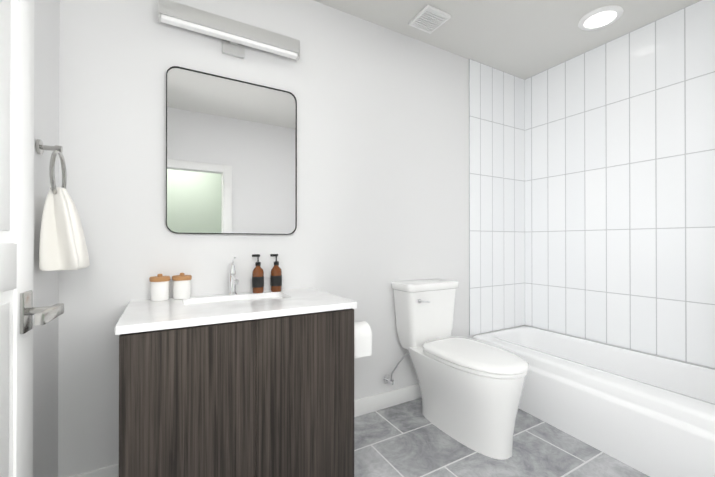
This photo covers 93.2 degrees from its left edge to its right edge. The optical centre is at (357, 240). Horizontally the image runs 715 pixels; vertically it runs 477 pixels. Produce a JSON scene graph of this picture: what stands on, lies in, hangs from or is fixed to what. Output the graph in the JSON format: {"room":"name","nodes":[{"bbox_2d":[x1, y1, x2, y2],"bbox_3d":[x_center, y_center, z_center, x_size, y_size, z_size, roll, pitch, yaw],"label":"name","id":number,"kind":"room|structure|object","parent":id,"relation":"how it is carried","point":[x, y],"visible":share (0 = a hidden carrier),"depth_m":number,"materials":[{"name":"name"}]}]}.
{"room":"bathroom","nodes":[
{"label":"bathroom","id":0,"kind":"room"},
{"bbox_2d":[33,0,59,476],"bbox_3d":[-0.771,-0.176,0.384,0.120,2.740,2.605,0,0,-30],"label":"wall","id":1,"kind":"structure","parent":0,"point":[46,283],"depth_m":1.37,"materials":[{"name":"white paint"}]},
{"bbox_2d":[0,0,63,476],"bbox_3d":[-0.741,0.175,0.633,0.122,2.020,0.813,0,0,-27],"label":"door","id":2,"kind":"structure","parent":1,"relation":"in","point":[18,310],"depth_m":0.89,"materials":[{"name":"white wood"}]},
{"bbox_2d":[36,139,89,270],"bbox_3d":[-1.146,-0.135,1.317,0.150,0.494,0.210,0,0,-30],"label":"towel ring","id":3,"kind":"object","parent":1,"relation":"attached to","point":[62,245],"visible":1,"depth_m":1.26,"materials":[{"name":"silver metal"}]},
{"bbox_2d":[39,187,89,270],"bbox_3d":[-1.137,-0.045,1.323,0.128,0.313,0.210,0,0,-30],"label":"towel","id":4,"kind":"object","parent":3,"relation":"hanging from","point":[62,245],"depth_m":1.26,"materials":[{"name":"white fabric"}]},
{"bbox_2d":[58,0,524,476],"bbox_3d":[0.088,-0.168,2.443,3.654,2.740,0.120,0,0,-30],"label":"wall","id":5,"kind":"structure","parent":0,"point":[382,159],"depth_m":2.06,"materials":[{"name":"white paint"}]},
{"bbox_2d":[158,0,299,60],"bbox_3d":[-0.684,-1.120,1.879,0.730,0.150,0.095,0,0,-30],"label":"sconce","id":6,"kind":"object","parent":5,"relation":"attached to","point":[236,37],"visible":1,"depth_m":1.84,"materials":[{"name":"silver metal"}]},
{"bbox_2d":[166,66,296,234],"bbox_3d":[-0.684,-0.470,1.916,0.700,0.870,0.026,0,0,-30],"label":"mirror","id":7,"kind":"object","parent":5,"relation":"attached to","point":[231,156],"visible":0.94,"depth_m":1.89,"materials":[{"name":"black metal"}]},
{"bbox_2d":[354,383,421,416],"bbox_3d":[0.330,1.147,2.499,1.417,0.110,0.014,0,0,-30],"label":"baseboard","id":8,"kind":"structure","parent":5,"relation":"attached to","point":[369,404],"depth_m":2.42,"materials":[{"name":"white wood"}]},
{"bbox_2d":[469,59,524,334],"bbox_3d":[1.270,-0.367,3.044,0.746,2.338,0.010,0,0,-30],"label":"wall tile","id":9,"kind":"structure","parent":5,"relation":"attached to","point":[496,199],"depth_m":3.02,"materials":[{"name":"white tile"}]},
{"bbox_2d":[354,398,649,476],"bbox_3d":[1.279,1.244,0.351,3.654,0.100,4.925,0,0,-30],"label":"floor","id":10,"kind":"structure","parent":0,"point":[407,439],"depth_m":1.90,"materials":[{"name":"tile"}]},
{"bbox_2d":[115,257,356,476],"bbox_3d":[-0.563,0.644,1.655,0.965,1.109,0.592,0,0,-30],"label":"bathroom vanity","id":11,"kind":"object","parent":10,"relation":"on","point":[232,382],"visible":1,"depth_m":1.40,"materials":[{"name":"brown wood"}]},
{"bbox_2d":[149,274,169,300],"bbox_3d":[-0.986,0.233,1.688,0.090,0.131,0.090,0,0,-30],"label":"canister","id":12,"kind":"object","parent":11,"relation":"on","point":[159,287],"visible":1,"depth_m":1.65,"materials":[{"name":"white ceramic"}]},
{"bbox_2d":[172,273,191,299],"bbox_3d":[-0.902,0.233,1.738,0.090,0.131,0.090,0,0,-30],"label":"canister","id":13,"kind":"object","parent":11,"relation":"on","point":[181,285],"visible":0.96,"depth_m":1.70,"materials":[{"name":"white ceramic"}]},
{"bbox_2d":[227,257,238,294],"bbox_3d":[-0.669,0.195,1.833,0.052,0.209,0.154,0,0,-30],"label":"faucet","id":14,"kind":"object","parent":11,"relation":"on","point":[233,280],"depth_m":1.86,"materials":[{"name":"silver metal"}]},
{"bbox_2d":[252,254,263,292],"bbox_3d":[-0.569,0.190,1.931,0.067,0.219,0.065,0,0,-30],"label":"soap bottle","id":15,"kind":"object","parent":11,"relation":"on","point":[258,279],"visible":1,"depth_m":1.91,"materials":[{"name":"orange glass"}]},
{"bbox_2d":[270,254,281,291],"bbox_3d":[-0.478,0.190,1.986,0.067,0.219,0.065,0,0,-30],"label":"soap bottle","id":16,"kind":"object","parent":11,"relation":"on","point":[276,278],"visible":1,"depth_m":1.96,"materials":[{"name":"orange glass"}]},
{"bbox_2d":[354,321,371,357],"bbox_3d":[-0.006,0.516,1.782,0.150,0.162,0.125,0,0,-30],"label":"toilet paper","id":17,"kind":"object","parent":11,"relation":"attached to","point":[362,339],"visible":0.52,"depth_m":1.74,"materials":[{"name":"white paper"}]},
{"bbox_2d":[383,278,528,459],"bbox_3d":[0.630,0.749,2.164,0.530,0.905,0.889,0,0,-30],"label":"toilet","id":18,"kind":"object","parent":10,"relation":"on","point":[471,390],"visible":1,"depth_m":2.04,"materials":[{"name":"white ceramic"}]},
{"bbox_2d":[472,326,714,476],"bbox_3d":[1.616,1.002,2.305,0.869,0.400,1.603,0,0,-30],"label":"bathtub","id":19,"kind":"object","parent":10,"relation":"on","point":[650,415],"visible":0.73,"depth_m":2.01,"materials":[{"name":"white ceramic"}]},
{"bbox_2d":[314,0,700,79],"bbox_3d":[0.734,-1.592,1.317,3.654,0.100,2.725,0,0,-30],"label":"ceiling","id":20,"kind":"structure","parent":0,"point":[524,39],"depth_m":2.42,"materials":[{"name":"white paint"}]},
{"bbox_2d":[409,5,450,33],"bbox_3d":[0.498,-1.526,2.342,0.204,0.022,0.204,0,0,-30],"label":"ceiling vent","id":21,"kind":"object","parent":20,"relation":"in","point":[429,19],"visible":1,"depth_m":2.33,"materials":[{"name":"white plastic"}]},
{"bbox_2d":[578,5,623,30],"bbox_3d":[1.676,-1.529,2.335,0.256,0.016,0.256,0,0,-30],"label":"recessed light","id":22,"kind":"object","parent":20,"relation":"in","point":[600,17],"visible":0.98,"depth_m":2.31,"materials":[{"name":"white plastic"}]},
{"bbox_2d":[525,325,714,368],"bbox_3d":[2.298,-0.169,2.136,0.120,2.740,2.605,0,0,-30],"label":"wall","id":23,"kind":"structure","parent":0,"point":[624,347],"depth_m":2.52,"materials":[{"name":"white tile"}]},
{"bbox_2d":[525,0,714,367],"bbox_3d":[1.996,-0.368,2.534,0.010,2.338,1.615,0,0,-30],"label":"wall tile","id":24,"kind":"structure","parent":23,"relation":"attached to","point":[620,191],"depth_m":2.50,"materials":[{"name":"white tile"}]}
]}

